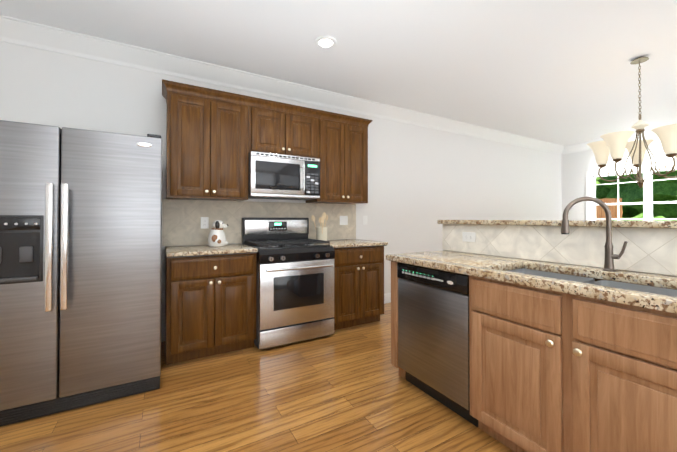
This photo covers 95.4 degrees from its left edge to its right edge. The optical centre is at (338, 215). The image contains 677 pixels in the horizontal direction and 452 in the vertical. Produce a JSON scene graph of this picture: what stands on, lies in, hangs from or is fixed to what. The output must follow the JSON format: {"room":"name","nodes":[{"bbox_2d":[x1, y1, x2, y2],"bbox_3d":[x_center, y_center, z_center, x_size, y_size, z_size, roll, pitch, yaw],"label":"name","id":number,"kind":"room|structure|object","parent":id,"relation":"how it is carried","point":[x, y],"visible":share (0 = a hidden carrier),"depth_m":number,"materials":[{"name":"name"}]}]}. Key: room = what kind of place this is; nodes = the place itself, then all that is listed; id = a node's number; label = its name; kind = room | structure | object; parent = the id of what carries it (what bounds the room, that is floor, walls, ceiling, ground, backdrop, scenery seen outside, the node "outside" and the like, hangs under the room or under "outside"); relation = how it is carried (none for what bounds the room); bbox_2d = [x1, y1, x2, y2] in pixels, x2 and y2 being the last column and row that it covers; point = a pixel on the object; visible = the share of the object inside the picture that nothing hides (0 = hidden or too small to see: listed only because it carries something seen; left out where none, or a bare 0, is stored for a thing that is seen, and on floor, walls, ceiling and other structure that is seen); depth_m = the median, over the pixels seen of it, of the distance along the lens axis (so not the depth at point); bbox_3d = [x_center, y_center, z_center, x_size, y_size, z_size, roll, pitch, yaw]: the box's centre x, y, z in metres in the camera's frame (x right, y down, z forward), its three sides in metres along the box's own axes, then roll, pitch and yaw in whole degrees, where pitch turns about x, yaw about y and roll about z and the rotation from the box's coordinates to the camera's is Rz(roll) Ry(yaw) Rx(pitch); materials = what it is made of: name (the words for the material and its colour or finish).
{"room":"kitchen","nodes":[
{"label":"kitchen","id":0,"kind":"room"},
{"bbox_2d":[0,303,513,451],"bbox_3d":[2.333,1.256,1.758,9.800,0.100,6.500,0,-1,-30],"label":"floor","id":1,"kind":"structure","parent":0,"point":[349,389],"depth_m":1.88,"materials":[{"name":"brown wood"}]},
{"bbox_2d":[0,120,161,426],"bbox_3d":[-1.823,0.329,2.261,0.910,1.763,0.970,0,-1,-30],"label":"refrigerator","id":2,"kind":"object","parent":1,"relation":"on","point":[80,258],"visible":1,"depth_m":1.90,"materials":[{"name":"grey paint"}]},
{"bbox_2d":[165,253,255,364],"bbox_3d":[-1.194,0.779,2.855,0.708,0.873,0.690,0,-1,-30],"label":"base cabinet","id":3,"kind":"object","parent":1,"relation":"on","point":[210,305],"visible":0.98,"depth_m":2.57,"materials":[{"name":"brown wood"}]},
{"bbox_2d":[165,243,256,257],"bbox_3d":[-1.200,0.321,2.867,0.714,0.040,0.673,0,-1,-30],"label":"countertop","id":4,"kind":"structure","parent":3,"relation":"on","point":[193,250],"depth_m":2.67,"materials":[{"name":"stone"}]},
{"bbox_2d":[207,220,227,246],"bbox_3d":[-1.172,0.174,2.997,0.190,0.254,0.172,0,-1,-30],"label":"cookie jar","id":5,"kind":"object","parent":4,"relation":"on","point":[216,237],"visible":1,"depth_m":2.94,"materials":[{"name":"white ceramic"}]},
{"bbox_2d":[242,218,334,348],"bbox_3d":[-0.527,0.622,3.174,0.756,1.195,0.782,0,-1,-30],"label":"range","id":6,"kind":"object","parent":1,"relation":"on","point":[294,283],"visible":1,"depth_m":2.91,"materials":[{"name":"grey paint"}]},
{"bbox_2d":[333,246,383,329],"bbox_3d":[0.075,0.786,3.583,0.688,0.873,0.690,0,-1,-30],"label":"base cabinet","id":7,"kind":"object","parent":1,"relation":"on","point":[358,285],"visible":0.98,"depth_m":3.31,"materials":[{"name":"brown wood"}]},
{"bbox_2d":[321,239,387,248],"bbox_3d":[0.083,0.329,3.603,0.719,0.040,0.673,0,-1,-30],"label":"countertop","id":8,"kind":"structure","parent":7,"relation":"on","point":[345,243],"depth_m":3.40,"materials":[{"name":"stone"}]},
{"bbox_2d":[311,212,327,240],"bbox_3d":[-0.200,0.137,3.605,0.229,0.342,0.231,0,-1,-30],"label":"utensil crock","id":9,"kind":"object","parent":8,"relation":"on","point":[321,233],"visible":0.85,"depth_m":3.55,"materials":[{"name":"beige ceramic"}]},
{"bbox_2d":[391,261,405,378],"bbox_3d":[0.673,0.775,2.418,0.620,0.873,0.072,0,-1,-30],"label":"peninsula end panel","id":10,"kind":"object","parent":1,"relation":"on","point":[394,321],"visible":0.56,"depth_m":2.26,"materials":[{"name":"brown wood"}]},
{"bbox_2d":[397,262,477,426],"bbox_3d":[0.830,0.775,2.118,0.606,0.867,0.592,0,-1,-30],"label":"dishwasher","id":11,"kind":"object","parent":1,"relation":"on","point":[433,333],"visible":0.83,"depth_m":1.92,"materials":[{"name":"grey paint"}]},
{"bbox_2d":[449,224,675,275],"bbox_3d":[1.609,0.634,1.550,0.130,1.138,2.612,0,-1,-30],"label":"wall","id":12,"kind":"structure","parent":1,"relation":"on","point":[575,226],"depth_m":1.84,"materials":[{"name":"white paint"}]},
{"bbox_2d":[438,220,676,228],"bbox_3d":[1.692,0.142,1.605,0.415,0.224,2.657,0,-1,-30],"label":"bar","id":13,"kind":"object","parent":12,"relation":"on","point":[628,223],"visible":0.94,"depth_m":1.83,"materials":[{"name":"beige stone"}]},
{"bbox_2d":[442,224,676,275],"bbox_3d":[1.548,0.175,1.519,0.010,0.220,2.612,0,-1,-30],"label":"wall tile","id":14,"kind":"structure","parent":12,"relation":"attached to","point":[650,250],"depth_m":1.81,"materials":[{"name":"tile"}]},
{"bbox_2d":[462,232,475,241],"bbox_3d":[1.022,0.172,2.418,0.008,0.075,0.118,0,-1,-30],"label":"outlet","id":15,"kind":"object","parent":14,"relation":"attached to","point":[468,236],"visible":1,"depth_m":2.41,"materials":[{"name":"white plastic"}]},
{"bbox_2d":[469,269,676,451],"bbox_3d":[1.210,0.765,1.433,0.669,0.873,0.962,0,-1,-30],"label":"base cabinet","id":16,"kind":"object","parent":1,"relation":"on","point":[552,371],"visible":1,"depth_m":1.29,"materials":[{"name":"brown wood"}]},
{"bbox_2d":[386,250,676,313],"bbox_3d":[1.275,0.408,1.345,0.649,0.245,2.584,0,-1,-30],"label":"countertop","id":17,"kind":"structure","parent":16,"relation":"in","point":[520,272],"depth_m":1.54,"materials":[{"name":"stone"}]},
{"bbox_2d":[561,197,627,271],"bbox_3d":[1.315,0.095,1.592,0.187,0.384,0.227,0,-1,-30],"label":"faucet","id":18,"kind":"object","parent":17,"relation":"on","point":[610,256],"visible":1,"depth_m":1.58,"materials":[{"name":"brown metal"}]},
{"bbox_2d":[0,41,561,341],"bbox_3d":[0.779,-0.137,4.483,9.800,2.740,0.150,0,-1,-30],"label":"wall","id":19,"kind":"structure","parent":0,"point":[422,181],"depth_m":4.34,"materials":[{"name":"white paint"}]},
{"bbox_2d":[166,91,248,200],"bbox_3d":[-1.272,-0.623,3.008,0.709,0.938,0.378,0,-1,-30],"label":"upper cabinet","id":20,"kind":"object","parent":19,"relation":"attached to","point":[206,148],"visible":1,"depth_m":2.86,"materials":[{"name":"brown wood"}]},
{"bbox_2d":[162,199,355,245],"bbox_3d":[-0.734,0.078,3.521,2.220,0.454,0.010,0,-1,-30],"label":"tile backsplash","id":21,"kind":"structure","parent":19,"relation":"attached to","point":[181,222],"depth_m":3.29,"materials":[{"name":"tile"}]},
{"bbox_2d":[201,217,208,228],"bbox_3d":[-1.367,0.080,3.147,0.075,0.118,0.008,0,-1,-30],"label":"electrical outlet","id":22,"kind":"object","parent":21,"relation":"attached to","point":[204,222],"visible":1,"depth_m":3.15,"materials":[{"name":"white plastic"}]},
{"bbox_2d":[340,216,347,224],"bbox_3d":[0.068,0.068,3.971,0.121,0.118,0.008,0,-1,-30],"label":"double light switch","id":23,"kind":"object","parent":21,"relation":"attached to","point":[343,220],"visible":1,"depth_m":3.97,"materials":[{"name":"white plastic"}]},
{"bbox_2d":[0,15,563,154],"bbox_3d":[0.846,-1.430,4.378,9.400,0.154,0.122,0,-1,-30],"label":"crown molding","id":24,"kind":"structure","parent":19,"relation":"attached to","point":[37,35],"depth_m":3.18,"materials":[{"name":"white paint"}]},
{"bbox_2d":[248,106,316,157],"bbox_3d":[-0.634,-0.856,3.376,0.758,0.465,0.378,0,-1,-30],"label":"upper cabinet","id":25,"kind":"object","parent":19,"relation":"attached to","point":[277,132],"visible":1,"depth_m":3.22,"materials":[{"name":"brown wood"}]},
{"bbox_2d":[162,79,371,126],"bbox_3d":[-0.646,-1.129,3.379,2.240,0.078,0.363,0,-1,-30],"label":"crown molding","id":26,"kind":"structure","parent":25,"relation":"on","point":[183,88],"depth_m":3.09,"materials":[{"name":"brown wood"}]},
{"bbox_2d":[248,151,319,199],"bbox_3d":[-0.614,-0.401,3.337,0.752,0.438,0.452,0,-1,-30],"label":"over-the-range microwave","id":27,"kind":"object","parent":25,"relation":"attached to","point":[279,176],"visible":1,"depth_m":3.16,"materials":[{"name":"grey paint"}]},
{"bbox_2d":[306,118,367,203],"bbox_3d":[-0.005,-0.616,3.735,0.689,0.938,0.378,0,-1,-30],"label":"upper cabinet","id":28,"kind":"object","parent":19,"relation":"attached to","point":[342,151],"visible":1,"depth_m":3.59,"materials":[{"name":"brown wood"}]},
{"bbox_2d":[363,216,366,224],"bbox_3d":[0.358,0.070,4.149,0.075,0.118,0.008,0,-1,-30],"label":"light switch","id":29,"kind":"object","parent":19,"relation":"attached to","point":[364,220],"visible":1,"depth_m":4.14,"materials":[{"name":"white plastic"}]},
{"bbox_2d":[384,293,390,303],"bbox_3d":[2.542,1.177,5.385,5.370,0.129,0.016,0,-1,-30],"label":"baseboard","id":30,"kind":"structure","parent":19,"relation":"attached to","point":[387,297],"depth_m":4.30,"materials":[{"name":"white"}]},
{"bbox_2d":[0,0,676,145],"bbox_3d":[2.333,-1.584,1.787,9.800,0.100,6.500,0,-1,-30],"label":"ceiling","id":31,"kind":"structure","parent":0,"point":[563,72],"depth_m":2.82,"materials":[{"name":"white paint"}]},
{"bbox_2d":[315,36,336,48],"bbox_3d":[-0.112,-1.516,2.713,0.192,0.016,0.192,0,-1,-30],"label":"recessed light","id":32,"kind":"object","parent":31,"relation":"in","point":[325,42],"visible":0.96,"depth_m":2.71,"materials":[{"name":"white"}]},
{"bbox_2d":[587,57,676,187],"bbox_3d":[2.899,-0.889,2.998,0.809,1.264,0.788,0,-1,-30],"label":"chandelier","id":33,"kind":"object","parent":31,"relation":"hanging from","point":[614,145],"visible":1,"depth_m":2.94,"materials":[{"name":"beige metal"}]},
{"bbox_2d":[561,139,676,219],"bbox_3d":[6.476,-0.140,4.147,0.150,2.740,6.100,0,-1,-30],"label":"wall","id":34,"kind":"structure","parent":0,"point":[575,166],"depth_m":6.45,"materials":[{"name":"white paint"}]},
{"bbox_2d":[564,131,658,153],"bbox_3d":[6.390,-1.433,4.036,0.122,0.154,5.970,0,-1,-30],"label":"crown molding","id":35,"kind":"structure","parent":34,"relation":"attached to","point":[573,148],"depth_m":6.31,"materials":[{"name":"white paint"}]},
{"bbox_2d":[586,161,676,220],"bbox_3d":[5.619,-0.210,5.593,0.197,1.400,1.870,0,-1,-30],"label":"window","id":36,"kind":"structure","parent":34,"relation":"in","point":[647,202],"depth_m":5.74,"materials":[{"name":"white"}]},
{"label":"outside","id":37,"kind":"structure","parent":0,"visible":0},
{"bbox_3d":[16.260,1.706,11.641,24.000,0.100,32.000,0,-1,-30],"label":"ground","id":38,"kind":"structure","parent":37,"visible":0},
{"bbox_2d":[596,198,622,219],"bbox_3d":[6.550,0.597,9.750,0.060,2.080,3.760,0,-1,-30],"label":"fence","id":39,"kind":"object","parent":38,"relation":"on","point":[600,213],"visible":0.08,"depth_m":8.30,"materials":[{"name":"brown wood"}]},
{"bbox_2d":[596,170,676,220],"bbox_3d":[12.271,-2.200,7.347,12.806,10.801,19.701,0,-1,-30],"label":"trees","id":40,"kind":"object","parent":38,"relation":"on","point":[664,190],"visible":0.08,"depth_m":9.26,"materials":[{"name":"green plant"}]}
]}

